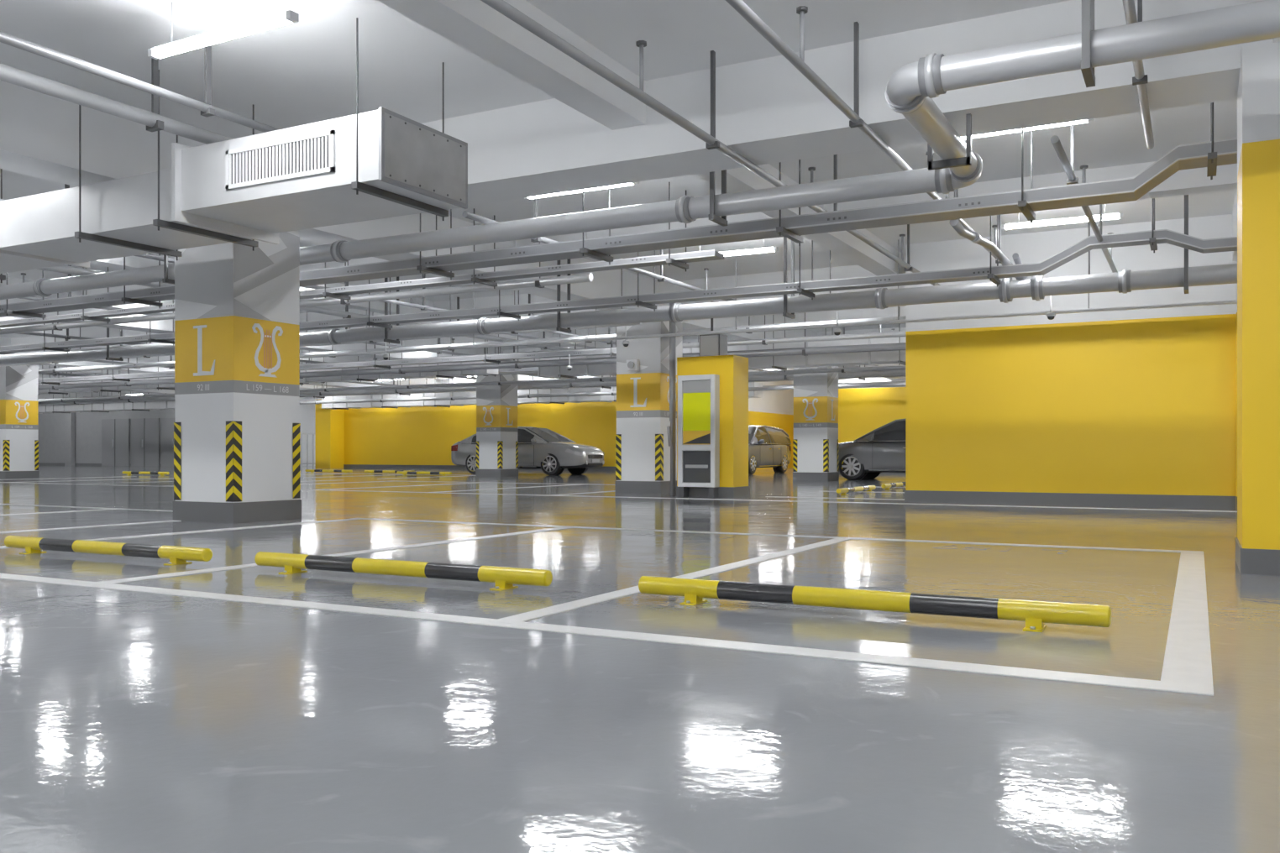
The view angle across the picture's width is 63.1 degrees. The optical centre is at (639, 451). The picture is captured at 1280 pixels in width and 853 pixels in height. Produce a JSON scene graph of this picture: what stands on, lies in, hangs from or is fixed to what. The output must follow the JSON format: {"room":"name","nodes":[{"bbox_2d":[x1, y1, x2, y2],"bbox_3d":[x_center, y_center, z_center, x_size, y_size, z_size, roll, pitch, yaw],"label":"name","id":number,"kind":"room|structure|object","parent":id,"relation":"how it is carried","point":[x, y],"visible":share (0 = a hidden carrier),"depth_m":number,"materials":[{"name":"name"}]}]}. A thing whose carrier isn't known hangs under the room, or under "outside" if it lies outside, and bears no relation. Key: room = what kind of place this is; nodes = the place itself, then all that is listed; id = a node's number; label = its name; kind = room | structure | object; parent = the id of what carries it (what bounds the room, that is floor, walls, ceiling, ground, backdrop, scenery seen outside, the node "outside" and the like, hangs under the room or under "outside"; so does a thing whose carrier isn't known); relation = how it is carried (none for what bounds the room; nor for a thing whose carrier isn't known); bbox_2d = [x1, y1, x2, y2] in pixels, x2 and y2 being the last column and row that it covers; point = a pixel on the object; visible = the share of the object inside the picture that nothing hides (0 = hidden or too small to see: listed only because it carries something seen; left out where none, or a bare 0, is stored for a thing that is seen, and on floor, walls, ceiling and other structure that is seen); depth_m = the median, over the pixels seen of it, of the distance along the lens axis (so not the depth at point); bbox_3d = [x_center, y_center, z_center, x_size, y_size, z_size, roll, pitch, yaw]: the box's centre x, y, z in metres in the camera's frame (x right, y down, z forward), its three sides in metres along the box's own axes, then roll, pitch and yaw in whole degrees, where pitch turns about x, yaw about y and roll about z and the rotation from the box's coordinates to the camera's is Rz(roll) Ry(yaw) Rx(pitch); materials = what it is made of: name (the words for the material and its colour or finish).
{"room":"parking garage","nodes":[
{"label":"parking garage","id":0,"kind":"room"},
{"bbox_2d":[38,409,174,463],"bbox_3d":[-29.699,-1.100,53.468,24.800,3.600,0.300,0,0,28],"label":"wall","id":1,"kind":"structure","parent":0,"point":[87,424],"depth_m":52.41,"materials":[{"name":"white paint"}]},
{"bbox_2d":[64,412,74,466],"bbox_3d":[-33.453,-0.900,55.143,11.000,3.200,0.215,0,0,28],"label":"column","id":2,"kind":"structure","parent":1,"relation":"attached to","point":[69,417],"depth_m":52.56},
{"bbox_2d":[38,462,161,466],"bbox_3d":[-29.777,0.640,53.323,24.800,0.120,0.030,0,0,28],"label":"baseboard","id":3,"kind":"structure","parent":1,"relation":"attached to","point":[39,464],"depth_m":52.56,"materials":[{"name":"grey"}]},
{"bbox_2d":[101,419,130,466],"bbox_3d":[-25.735,-0.450,51.074,2.050,2.300,0.115,0,0,28],"label":"door","id":4,"kind":"structure","parent":1,"relation":"in","point":[115,432],"depth_m":51.03,"materials":[{"name":"grey"}]},
{"bbox_2d":[131,418,159,466],"bbox_3d":[-23.795,-0.450,50.036,2.050,2.300,0.115,0,0,28],"label":"door","id":5,"kind":"structure","parent":1,"relation":"in","point":[144,432],"depth_m":49.99,"materials":[{"name":"grey"}]},
{"bbox_2d":[161,418,174,466],"bbox_3d":[-21.855,-0.450,48.999,2.050,2.300,0.115,0,0,28],"label":"door","id":6,"kind":"structure","parent":1,"relation":"in","point":[167,424],"depth_m":49.25,"materials":[{"name":"grey"}]},
{"bbox_2d":[0,241,592,335],"bbox_3d":[-17.128,-2.479,21.517,37.500,0.842,0.124,0,0,28],"label":"ceiling pipe","id":7,"kind":"object","parent":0,"point":[540,283],"depth_m":14.19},
{"bbox_2d":[299,397,315,466],"bbox_3d":[-16.775,-1.100,51.661,0.300,3.600,8.700,0,0,28],"label":"wall","id":8,"kind":"structure","parent":0,"point":[307,411],"depth_m":51.85,"materials":[{"name":"white paint"}]},
{"bbox_2d":[0,277,616,378],"bbox_3d":[-11.108,-2.610,16.711,0.550,0.580,47.000,0,0,28],"label":"ceiling beam","id":9,"kind":"structure","parent":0,"point":[162,326],"depth_m":20.00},
{"bbox_2d":[0,290,642,367],"bbox_3d":[-15.857,-2.479,25.487,36.000,0.842,0.124,0,0,28],"label":"ceiling pipe","id":10,"kind":"object","parent":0,"point":[629,324],"depth_m":19.24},
{"bbox_2d":[89,252,756,372],"bbox_3d":[-7.118,-2.730,14.578,0.300,0.340,47.000,0,0,28],"label":"ceiling beam","id":11,"kind":"structure","parent":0,"point":[131,262],"depth_m":18.66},
{"bbox_2d":[10,265,905,353],"bbox_3d":[-16.633,-2.600,27.217,73.000,0.600,0.620,0,0,28],"label":"ceiling beam","id":12,"kind":"structure","parent":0,"point":[850,271],"depth_m":17.70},
{"bbox_2d":[38,316,905,373],"bbox_3d":[-13.150,-2.489,26.307,40.000,0.822,0.144,0,0,28],"label":"ceiling pipe","id":13,"kind":"object","parent":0,"point":[56,370],"depth_m":20.61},
{"bbox_2d":[344,376,616,466],"bbox_3d":[-5.249,-1.100,40.397,16.350,3.600,0.300,0,0,28],"label":"wall","id":14,"kind":"structure","parent":0,"point":[412,435],"depth_m":41.75,"materials":[{"name":"yellow paint"}]},
{"bbox_2d":[343,464,615,471],"bbox_3d":[-5.327,0.620,40.251,16.350,0.160,0.030,0,0,28],"label":"baseboard","id":15,"kind":"structure","parent":14,"relation":"attached to","point":[345,466],"depth_m":42.03,"materials":[{"name":"grey"}]},
{"bbox_2d":[56,306,905,367],"bbox_3d":[-14.704,-2.750,30.824,73.000,0.300,0.300,0,0,28],"label":"ceiling beam","id":16,"kind":"structure","parent":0,"point":[889,312],"depth_m":21.33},
{"bbox_2d":[79,222,1090,349],"bbox_3d":[-10.344,-2.449,20.952,50.000,0.902,0.104,0,0,28],"label":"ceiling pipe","id":17,"kind":"object","parent":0,"point":[1088,222],"depth_m":14.04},
{"bbox_2d":[0,0,1237,388],"bbox_3d":[-15.294,-2.960,29.721,73.000,0.120,66.000,0,0,28],"label":"ceiling","id":18,"kind":"structure","parent":0,"point":[302,72],"depth_m":7.93,"materials":[{"name":"paint"}]},
{"bbox_2d":[38,366,90,376],"bbox_3d":[-19.210,-2.545,25.578,0.110,0.710,33.000,0,0,28],"label":"pipe","id":19,"kind":"object","parent":18,"relation":"hanging from","point":[50,374],"visible":0.11,"depth_m":30.23,"materials":[{"name":"grey metal"}]},
{"bbox_2d":[38,392,136,398],"bbox_3d":[-35.669,-2.610,29.842,0.550,0.580,47.000,0,0,28],"label":"ceiling beam","id":20,"kind":"structure","parent":18,"relation":"attached to","point":[85,394],"depth_m":47.93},
{"bbox_2d":[38,372,174,393],"bbox_3d":[-27.467,-2.610,25.457,0.550,0.580,47.000,0,0,28],"label":"ceiling beam","id":21,"kind":"structure","parent":18,"relation":"attached to","point":[160,391],"depth_m":40.24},
{"bbox_2d":[38,392,174,414],"bbox_3d":[-23.569,-2.235,42.877,22.000,1.330,0.760,0,0,28],"label":"ventilation duct","id":22,"kind":"object","parent":18,"relation":"hanging from","point":[140,406],"visible":0.34,"depth_m":41.28,"materials":[{"name":"grey metal"}]},
{"bbox_2d":[0,57,233,144],"bbox_3d":[-4.647,-2.616,5.433,0.134,0.567,9.200,0,0,28],"label":"pipe","id":23,"kind":"object","parent":18,"relation":"hanging from","point":[154,122],"visible":0.56,"depth_m":7.25,"materials":[{"name":"metal"}]},
{"bbox_2d":[0,31,278,132],"bbox_3d":[-4.154,-2.627,5.169,0.090,0.545,9.200,0,0,28],"label":"pipe","id":24,"kind":"object","parent":18,"relation":"hanging from","point":[206,107],"visible":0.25,"depth_m":6.85,"materials":[{"name":"grey metal"}]},
{"bbox_2d":[38,364,340,388],"bbox_3d":[-23.432,-2.730,23.300,0.300,0.340,47.000,0,0,28],"label":"ceiling beam","id":25,"kind":"structure","parent":18,"relation":"attached to","point":[104,372],"depth_m":34.35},
{"bbox_2d":[0,339,427,385],"bbox_3d":[-14.800,-2.550,23.221,0.090,0.700,33.000,0,0,28],"label":"pipe","id":26,"kind":"object","parent":18,"relation":"hanging from","point":[170,356],"visible":0.13,"depth_m":27.55,"materials":[{"name":"grey metal"}]},
{"bbox_2d":[0,336,441,387],"bbox_3d":[-19.266,-2.610,21.072,0.550,0.580,47.000,0,0,28],"label":"ceiling beam","id":27,"kind":"structure","parent":18,"relation":"attached to","point":[3,341],"depth_m":30.25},
{"bbox_2d":[147,0,299,59],"bbox_3d":[-2.623,-2.736,6.505,1.280,0.328,0.066,0,0,28],"label":"lamp","id":28,"kind":"object","parent":18,"relation":"hanging from","point":[278,19],"visible":1,"depth_m":6.47,"materials":[{"name":"white"}]},
{"bbox_2d":[0,17,467,283],"bbox_3d":[-9.977,-2.290,11.798,19.278,1.220,1.000,0,0,28],"label":"ventilation duct","id":29,"kind":"object","parent":18,"relation":"hanging from","point":[381,163],"visible":0.99,"depth_m":7.70,"materials":[{"name":"grey metal"}]},
{"bbox_2d":[0,322,533,380],"bbox_3d":[-10.832,-2.550,21.099,0.090,0.700,33.000,0,0,28],"label":"pipe","id":30,"kind":"object","parent":18,"relation":"hanging from","point":[52,335],"visible":0.09,"depth_m":20.45,"materials":[{"name":"grey metal"}]},
{"bbox_2d":[0,316,534,380],"bbox_3d":[-15.231,-2.730,18.915,0.300,0.340,47.000,0,0,28],"label":"ceiling beam","id":31,"kind":"structure","parent":18,"relation":"attached to","point":[94,332],"depth_m":23.91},
{"bbox_2d":[38,337,498,395],"bbox_3d":[-12.039,-2.320,28.916,19.500,1.160,0.610,0,0,28],"label":"ventilation duct","id":32,"kind":"object","parent":18,"relation":"hanging from","point":[450,375],"visible":0.39,"depth_m":26.32,"materials":[{"name":"grey metal"}]},
{"bbox_2d":[19,265,616,376],"bbox_3d":[-6.863,-2.550,18.977,0.090,0.700,33.000,0,0,28],"label":"pipe","id":33,"kind":"object","parent":18,"relation":"hanging from","point":[34,298],"visible":0.19,"depth_m":21.55,"materials":[{"name":"grey metal"}]},
{"bbox_2d":[37,265,612,350],"bbox_3d":[-4.394,-2.533,17.657,0.130,0.735,33.000,0,0,28],"label":"pipe","id":34,"kind":"object","parent":18,"relation":"hanging from","point":[61,269],"visible":0.13,"depth_m":16.58,"materials":[{"name":"metal"}]},
{"bbox_2d":[38,326,616,384],"bbox_3d":[-16.721,-2.370,29.067,39.100,1.060,0.500,0,0,28],"label":"cable tray","id":35,"kind":"object","parent":18,"relation":"hanging from","point":[494,358],"visible":0.52,"depth_m":22.75,"materials":[{"name":"metal"}]},
{"bbox_2d":[0,182,723,327],"bbox_3d":[-13.037,-2.450,18.565,31.500,0.900,0.450,0,0,28],"label":"cable tray","id":36,"kind":"object","parent":18,"relation":"hanging from","point":[679,259],"visible":0.77,"depth_m":12.70,"materials":[{"name":"metal"}]},
{"bbox_2d":[64,183,786,371],"bbox_3d":[-2.983,-2.550,16.903,0.090,0.700,33.000,0,0,28],"label":"pipe","id":37,"kind":"object","parent":18,"relation":"hanging from","point":[422,307],"visible":0.06,"depth_m":15.93,"materials":[{"name":"grey metal"}]},
{"bbox_2d":[49,328,826,391],"bbox_3d":[-11.351,-2.420,30.732,47.000,0.960,0.500,0,0,28],"label":"cable tray","id":38,"kind":"object","parent":18,"relation":"hanging from","point":[532,369],"visible":0.05,"depth_m":26.23,"materials":[{"name":"metal"}]},
{"bbox_2d":[38,326,844,394],"bbox_3d":[-10.510,-2.464,31.246,40.000,0.872,0.144,0,0,28],"label":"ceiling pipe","id":39,"kind":"object","parent":18,"relation":"attached to","point":[844,327],"depth_m":27.57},
{"bbox_2d":[0,80,905,378],"bbox_3d":[-2.907,-2.610,12.326,0.550,0.580,47.000,0,0,28],"label":"ceiling beam","id":40,"kind":"structure","parent":18,"relation":"attached to","point":[39,132],"depth_m":8.97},
{"bbox_2d":[38,315,905,379],"bbox_3d":[-12.396,-2.469,27.718,40.000,0.862,0.124,0,0,28],"label":"ceiling pipe","id":41,"kind":"object","parent":18,"relation":"attached to","point":[889,334],"depth_m":19.77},
{"bbox_2d":[38,312,905,389],"bbox_3d":[-12.207,-2.369,28.071,40.000,1.062,0.164,0,0,28],"label":"ceiling pipe","id":42,"kind":"object","parent":18,"relation":"attached to","point":[805,351],"depth_m":22.91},
{"bbox_2d":[38,327,905,402],"bbox_3d":[-10.038,-2.369,32.128,40.000,1.062,0.124,0,0,28],"label":"ceiling pipe","id":43,"kind":"object","parent":18,"relation":"attached to","point":[843,369],"depth_m":28.75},
{"bbox_2d":[38,367,905,405],"bbox_3d":[-8.813,-2.404,34.421,40.000,0.992,0.184,0,0,28],"label":"ceiling pipe","id":44,"kind":"object","parent":18,"relation":"attached to","point":[887,373],"depth_m":32.70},
{"bbox_2d":[90,327,905,375],"bbox_3d":[-12.649,-2.600,34.669,73.000,0.600,0.620,0,0,28],"label":"ceiling beam","id":45,"kind":"structure","parent":18,"relation":"attached to","point":[896,329],"depth_m":26.78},
{"bbox_2d":[147,375,905,404],"bbox_3d":[-7.257,-2.364,37.331,40.000,1.072,0.144,0,0,28],"label":"ceiling pipe","id":46,"kind":"object","parent":18,"relation":"attached to","point":[878,385],"depth_m":35.01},
{"bbox_2d":[321,377,762,409],"bbox_3d":[-4.257,-2.260,36.578,18.000,1.280,0.860,0,0,28],"label":"ventilation duct","id":47,"kind":"object","parent":18,"relation":"hanging from","point":[563,400],"visible":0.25,"depth_m":37.36,"materials":[{"name":"grey metal"}]},
{"bbox_2d":[524,182,638,199],"bbox_3d":[-0.596,-2.736,10.297,1.280,0.328,0.066,0,0,28],"label":"lamp","id":48,"kind":"object","parent":18,"relation":"hanging from","point":[633,183],"visible":0.18,"depth_m":10.28,"materials":[{"name":"white"}]},
{"bbox_2d":[462,198,735,301],"bbox_3d":[-0.122,-2.550,12.709,0.090,0.700,6.500,0,0,28],"label":"pipe","id":49,"kind":"object","parent":18,"relation":"hanging from","point":[660,278],"visible":0.52,"depth_m":12.75,"materials":[{"name":"grey metal"}]},
{"bbox_2d":[299,381,905,401],"bbox_3d":[-6.549,-2.444,38.654,40.000,0.912,0.124,0,0,28],"label":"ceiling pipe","id":50,"kind":"object","parent":18,"relation":"attached to","point":[888,381],"depth_m":31.74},
{"bbox_2d":[299,365,905,398],"bbox_3d":[-8.523,-2.410,36.023,47.000,0.980,0.500,0,0,28],"label":"cable tray","id":51,"kind":"object","parent":18,"relation":"hanging from","point":[858,378],"visible":0.05,"depth_m":32.85,"materials":[{"name":"metal"}]},
{"bbox_2d":[0,102,1237,319],"bbox_3d":[-7.745,-2.390,14.148,33.000,1.020,0.550,0,0,28],"label":"pipe","id":52,"kind":"object","parent":18,"relation":"hanging from","point":[1211,154],"visible":0.8,"depth_m":9.29,"materials":[{"name":"metal"}]},
{"bbox_2d":[0,194,1237,365],"bbox_3d":[-6.367,-2.310,17.784,44.000,1.180,0.978,0,0,28],"label":"pipe","id":53,"kind":"object","parent":18,"relation":"hanging from","point":[1125,280],"visible":0.73,"depth_m":13.41,"materials":[{"name":"metal"}]},
{"bbox_2d":[0,198,1237,353],"bbox_3d":[-8.823,-2.390,18.494,39.000,1.020,0.500,0,0,28],"label":"pipe","id":54,"kind":"object","parent":18,"relation":"hanging from","point":[1153,237],"visible":0.77,"depth_m":12.79,"materials":[{"name":"metal"}]},
{"bbox_2d":[0,0,1279,299],"bbox_3d":[-6.168,-2.426,11.264,38.500,0.947,2.554,0,0,28],"label":"pipe","id":55,"kind":"object","parent":18,"relation":"hanging from","point":[910,91],"visible":0.93,"depth_m":7.17,"materials":[{"name":"metal"}]},
{"bbox_2d":[377,0,905,275],"bbox_3d":[0.996,-2.730,10.240,0.300,0.340,47.000,0,0,28],"label":"ceiling beam","id":56,"kind":"structure","parent":18,"relation":"attached to","point":[474,26],"depth_m":7.22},
{"bbox_2d":[83,161,1237,295],"bbox_3d":[-18.712,-2.750,23.328,73.000,0.300,0.300,0,0,28],"label":"ceiling beam","id":57,"kind":"structure","parent":18,"relation":"attached to","point":[1189,181],"depth_m":11.10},
{"bbox_2d":[120,221,1237,368],"bbox_3d":[1.418,-2.330,15.378,28.000,1.140,0.060,0,0,28],"label":"pipe","id":58,"kind":"object","parent":18,"relation":"hanging from","point":[1230,301],"visible":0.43,"depth_m":15.03,"materials":[{"name":"metal"}]},
{"bbox_2d":[480,0,940,285],"bbox_3d":[-0.014,-2.550,6.528,0.090,0.700,17.500,0,0,28],"label":"pipe","id":59,"kind":"object","parent":18,"relation":"hanging from","point":[502,7],"visible":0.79,"depth_m":6.85,"materials":[{"name":"grey metal"}]},
{"bbox_2d":[537,306,905,380],"bbox_3d":[3.150,-2.260,20.739,12.000,1.280,0.710,0,0,28],"label":"ventilation duct","id":60,"kind":"object","parent":18,"relation":"hanging from","point":[875,359],"visible":0.3,"depth_m":20.57,"materials":[{"name":"grey metal"}]},
{"bbox_2d":[699,239,778,256],"bbox_3d":[1.196,-2.736,13.648,1.280,0.328,0.066,0,0,28],"label":"lamp","id":61,"kind":"object","parent":18,"relation":"hanging from","point":[763,249],"visible":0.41,"depth_m":13.49,"materials":[{"name":"white"}]},
{"bbox_2d":[421,0,1268,205],"bbox_3d":[-20.711,-2.600,19.588,73.000,0.600,0.620,0,0,28],"label":"ceiling beam","id":62,"kind":"structure","parent":18,"relation":"attached to","point":[768,112],"depth_m":7.58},
{"bbox_2d":[725,0,1016,278],"bbox_3d":[0.921,-2.551,6.028,0.086,0.698,17.500,0,0,28],"label":"pipe","id":63,"kind":"object","parent":18,"relation":"hanging from","point":[855,121],"visible":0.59,"depth_m":6.52,"materials":[{"name":"grey metal"}]},
{"bbox_2d":[949,188,1012,265],"bbox_3d":[3.645,-2.470,10.919,0.156,0.860,2.316,0,0,34],"label":"pipe","id":64,"kind":"object","parent":18,"relation":"hanging from","point":[974,237],"visible":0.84,"depth_m":10.52,"materials":[{"name":"metal"}]},
{"bbox_2d":[925,119,1093,144],"bbox_3d":[2.958,-2.736,8.397,1.280,0.328,0.066,0,0,28],"label":"lamp","id":65,"kind":"object","parent":18,"relation":"hanging from","point":[1088,120],"visible":0.12,"depth_m":8.30,"materials":[{"name":"white"}]},
{"bbox_2d":[1001,212,1088,230],"bbox_3d":[4.594,-2.648,11.831,0.920,0.178,0.066,0,0,28],"label":"lamp","id":66,"kind":"object","parent":18,"relation":"hanging from","point":[1057,221],"depth_m":11.81,"materials":[{"name":"white"}]},
{"bbox_2d":[1050,124,1117,272],"bbox_3d":[4.487,-2.551,10.301,0.086,0.698,6.400,0,0,28],"label":"pipe","id":67,"kind":"object","parent":18,"relation":"hanging from","point":[1069,169],"visible":0.66,"depth_m":8.57,"materials":[{"name":"grey metal"}]},
{"bbox_2d":[1092,204,1123,220],"bbox_3d":[5.180,-2.645,11.518,0.305,0.174,0.066,0,0,28],"label":"lamp","id":68,"kind":"object","parent":18,"relation":"hanging from","point":[1109,216],"depth_m":11.49,"materials":[{"name":"white"}]},
{"bbox_2d":[1122,0,1154,149],"bbox_3d":[1.032,-2.552,2.567,0.082,0.696,11.500,0,0,28],"label":"pipe","id":69,"kind":"object","parent":18,"relation":"hanging from","point":[1140,79],"visible":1,"depth_m":6.22,"materials":[{"name":"grey metal"}]},
{"bbox_2d":[0,465,1279,852],"bbox_3d":[-15.294,0.750,29.721,73.000,0.100,66.000,0,0,28],"label":"floor","id":70,"kind":"structure","parent":0,"point":[131,721],"depth_m":3.14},
{"bbox_2d":[0,364,39,479],"bbox_3d":[-16.360,-0.820,27.144,0.880,3.040,0.880,0,0,28],"label":"column","id":71,"kind":"structure","parent":70,"relation":"on","point":[18,384],"depth_m":26.87,"materials":[{"name":"white paint"}]},
{"bbox_2d":[4,535,212,565],"bbox_3d":[-3.540,0.645,6.848,2.040,0.110,0.150,0,0,28],"label":"wheel stop","id":72,"kind":"object","parent":70,"relation":"on","point":[176,555],"visible":1,"depth_m":6.75,"materials":[{"name":"yellow paint"}]},
{"bbox_2d":[122,471,169,475],"bbox_3d":[-14.722,0.645,31.003,2.040,0.110,0.150,0,0,28],"label":"wheel stop","id":73,"kind":"object","parent":70,"relation":"on","point":[127,473],"visible":1,"depth_m":31.01,"materials":[{"name":"yellow paint"}]},
{"bbox_2d":[173,230,301,523],"bbox_3d":[-4.147,-0.820,10.750,0.880,3.040,0.880,0,0,28],"label":"column","id":74,"kind":"structure","parent":70,"relation":"on","point":[237,449],"depth_m":10.44,"materials":[{"name":"white paint"}]},
{"bbox_2d":[300,433,315,467],"bbox_3d":[-16.073,-0.050,46.716,4.800,1.500,0.040,0,0,28],"label":"metal gate","id":75,"kind":"object","parent":70,"relation":"on","point":[301,434],"visible":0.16,"depth_m":45.95,"materials":[{"name":"metal"}]},
{"bbox_2d":[304,469,352,473],"bbox_3d":[-10.248,0.645,34.281,2.040,0.110,0.150,0,0,28],"label":"wheel stop","id":76,"kind":"object","parent":70,"relation":"on","point":[306,470],"visible":0.98,"depth_m":34.21,"materials":[{"name":"yellow paint"}]},
{"bbox_2d":[315,398,344,468],"bbox_3d":[-13.022,-1.100,44.098,0.850,3.600,1.100,0,0,28],"label":"wall pier","id":77,"kind":"object","parent":70,"relation":"on","point":[329,422],"visible":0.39,"depth_m":43.68,"materials":[{"name":"yellow paint"}]},
{"bbox_2d":[254,551,552,591],"bbox_3d":[-1.353,0.645,5.678,2.040,0.110,0.150,0,0,28],"label":"wheel stop","id":78,"kind":"object","parent":70,"relation":"on","point":[504,578],"visible":1,"depth_m":5.58,"materials":[{"name":"yellow paint"}]},
{"bbox_2d":[396,471,451,476],"bbox_3d":[-6.404,0.645,30.865,2.040,0.110,0.150,0,0,28],"label":"wheel stop","id":79,"kind":"object","parent":70,"relation":"on","point":[404,473],"visible":1,"depth_m":30.84,"materials":[{"name":"yellow paint"}]},
{"bbox_2d":[475,374,518,476],"bbox_3d":[-4.151,-0.820,30.256,0.880,3.040,0.880,0,0,28],"label":"column","id":80,"kind":"structure","parent":70,"relation":"on","point":[496,406],"depth_m":29.92,"materials":[{"name":"white paint"}]},
{"bbox_2d":[451,426,604,475],"bbox_3d":[-3.468,-0.026,32.187,4.892,1.523,2.143,0,0,28],"label":"car","id":81,"kind":"object","parent":70,"relation":"on","point":[548,450],"visible":0.68,"depth_m":31.13,"materials":[{"name":"grey metal"}]},
{"bbox_2d":[0,472,1237,696],"bbox_3d":[-1.349,0.697,16.883,35.700,0.004,21.695,0,0,28],"label":"floor marking","id":82,"kind":"object","parent":70,"relation":"on","point":[1187,668],"visible":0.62,"depth_m":4.53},
{"bbox_2d":[614,320,682,493],"bbox_3d":[0.170,-0.820,18.081,0.880,3.040,0.880,0,0,28],"label":"column","id":83,"kind":"structure","parent":70,"relation":"on","point":[642,450],"depth_m":17.69,"materials":[{"name":"white paint"}]},
{"bbox_2d":[626,359,639,371],"bbox_3d":[-0.130,-1.470,17.680,0.200,0.180,0.140,0,0,28],"label":"wall speaker","id":84,"kind":"object","parent":83,"relation":"attached to","point":[632,364],"visible":1,"depth_m":17.63,"materials":[{"name":"white paint"}]},
{"bbox_2d":[666,303,676,495],"bbox_3d":[0.520,-0.900,16.831,0.130,3.200,0.544,0,0,6],"label":"riser pipe","id":85,"kind":"object","parent":70,"relation":"on","point":[671,430],"visible":0.8,"depth_m":16.69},
{"bbox_2d":[626,532,733,539],"bbox_3d":[0.322,0.699,8.680,0.908,0.001,0.294,0,0,28],"label":"floor marking","id":86,"kind":"object","parent":70,"relation":"on","point":[727,537],"visible":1,"depth_m":8.70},
{"bbox_2d":[677,374,719,498],"bbox_3d":[0.898,-0.235,15.954,0.620,1.870,0.185,0,0,28],"label":"kiosk","id":87,"kind":"object","parent":70,"relation":"on","point":[698,396],"visible":1,"depth_m":15.87,"materials":[{"name":"grey paint"}]},
{"bbox_2d":[676,355,749,498],"bbox_3d":[1.138,-0.385,16.287,0.970,2.170,0.620,0,0,28],"label":"column","id":88,"kind":"structure","parent":70,"relation":"on","point":[732,370],"depth_m":15.92,"materials":[{"name":"paint"}]},
{"bbox_2d":[699,300,727,356],"bbox_3d":[1.163,-1.940,16.546,0.350,0.920,0.320,0,0,28],"label":"control box","id":89,"kind":"object","parent":88,"relation":"on","point":[710,344],"visible":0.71,"depth_m":16.42,"materials":[{"name":"grey metal"}]},
{"bbox_2d":[748,424,791,474],"bbox_3d":[3.326,-0.068,33.583,2.143,1.605,4.892,0,0,28],"label":"hatchback car","id":90,"kind":"object","parent":70,"relation":"on","point":[768,447],"visible":0.48,"depth_m":33.31,"materials":[{"name":"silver metal"}]},
{"bbox_2d":[792,366,839,481],"bbox_3d":[4.309,-0.820,25.506,0.880,3.040,0.880,0,0,28],"label":"column","id":91,"kind":"structure","parent":70,"relation":"on","point":[815,396],"depth_m":25.15,"materials":[{"name":"white paint"}]},
{"bbox_2d":[836,485,876,495],"bbox_3d":[3.656,0.645,17.549,0.150,0.110,2.040,0,0,28],"label":"wheel stop","id":92,"kind":"object","parent":70,"relation":"on","point":[868,488],"visible":1,"depth_m":17.36,"materials":[{"name":"yellow paint"}]},
{"bbox_2d":[838,419,905,480],"bbox_3d":[6.868,-0.068,25.924,4.892,1.605,2.143,0,0,28],"label":"car","id":93,"kind":"object","parent":70,"relation":"on","point":[882,449],"visible":0.32,"depth_m":25.55,"materials":[{"name":"grey metal"}]},
{"bbox_2d":[638,576,1111,632],"bbox_3d":[0.905,0.645,4.471,2.040,0.110,0.150,0,0,28],"label":"wheel stop","id":94,"kind":"object","parent":70,"relation":"on","point":[1035,614],"visible":1,"depth_m":4.36,"materials":[{"name":"yellow paint"}]},
{"bbox_2d":[881,482,905,489],"bbox_3d":[4.929,0.645,19.930,0.150,0.110,2.040,0,0,28],"label":"wheel stop","id":95,"kind":"object","parent":70,"relation":"on","point":[886,486],"visible":0.7,"depth_m":19.49,"materials":[{"name":"yellow paint"}]},
{"bbox_2d":[932,545,1068,553],"bbox_3d":[2.572,0.699,7.478,0.905,0.001,0.294,0,0,28],"label":"floor marking","id":96,"kind":"object","parent":70,"relation":"on","point":[936,547],"visible":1,"depth_m":7.50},
{"bbox_2d":[1235,39,1279,576],"bbox_3d":[4.031,-0.820,6.151,0.870,3.040,0.870,0,0,28],"label":"column","id":97,"kind":"structure","parent":70,"relation":"on","point":[1257,541],"depth_m":5.94,"materials":[{"name":"paint"}]},
{"bbox_2d":[748,381,793,469],"bbox_3d":[4.421,-1.100,41.463,0.300,3.600,10.700,0,0,28],"label":"wall","id":98,"kind":"structure","parent":0,"point":[775,408],"depth_m":43.38,"materials":[{"name":"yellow paint"}]},
{"bbox_2d":[838,367,905,443],"bbox_3d":[14.439,-1.100,29.871,20.700,3.600,0.300,0,0,28],"label":"wall","id":99,"kind":"structure","parent":0,"point":[861,411],"depth_m":33.54,"materials":[{"name":"yellow paint"}]},
{"bbox_2d":[905,214,1236,496],"bbox_3d":[9.340,-1.100,11.732,12.590,3.600,0.300,0,0,28],"label":"wall","id":100,"kind":"structure","parent":0,"point":[1140,401],"depth_m":13.52,"materials":[{"name":"yellow paint"}]},
{"bbox_2d":[904,490,1236,509],"bbox_3d":[5.475,0.620,13.614,4.020,0.160,0.025,0,0,28],"label":"baseboard","id":101,"kind":"structure","parent":100,"relation":"attached to","point":[975,497],"depth_m":13.50,"materials":[{"name":"grey"}]},
{"bbox_2d":[1236,259,1237,496],"bbox_3d":[7.607,-1.100,12.404,0.880,3.600,0.150,0,0,28],"label":"pilaster","id":102,"kind":"object","parent":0,"point":[1236,259],"visible":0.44,"depth_m":12.54,"materials":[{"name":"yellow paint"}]},
{"bbox_2d":[1232,37,1279,261],"bbox_3d":[5.057,-2.610,8.069,0.550,0.580,47.000,0,0,28],"label":"ceiling beam","id":103,"kind":"structure","parent":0,"point":[1277,39],"depth_m":11.73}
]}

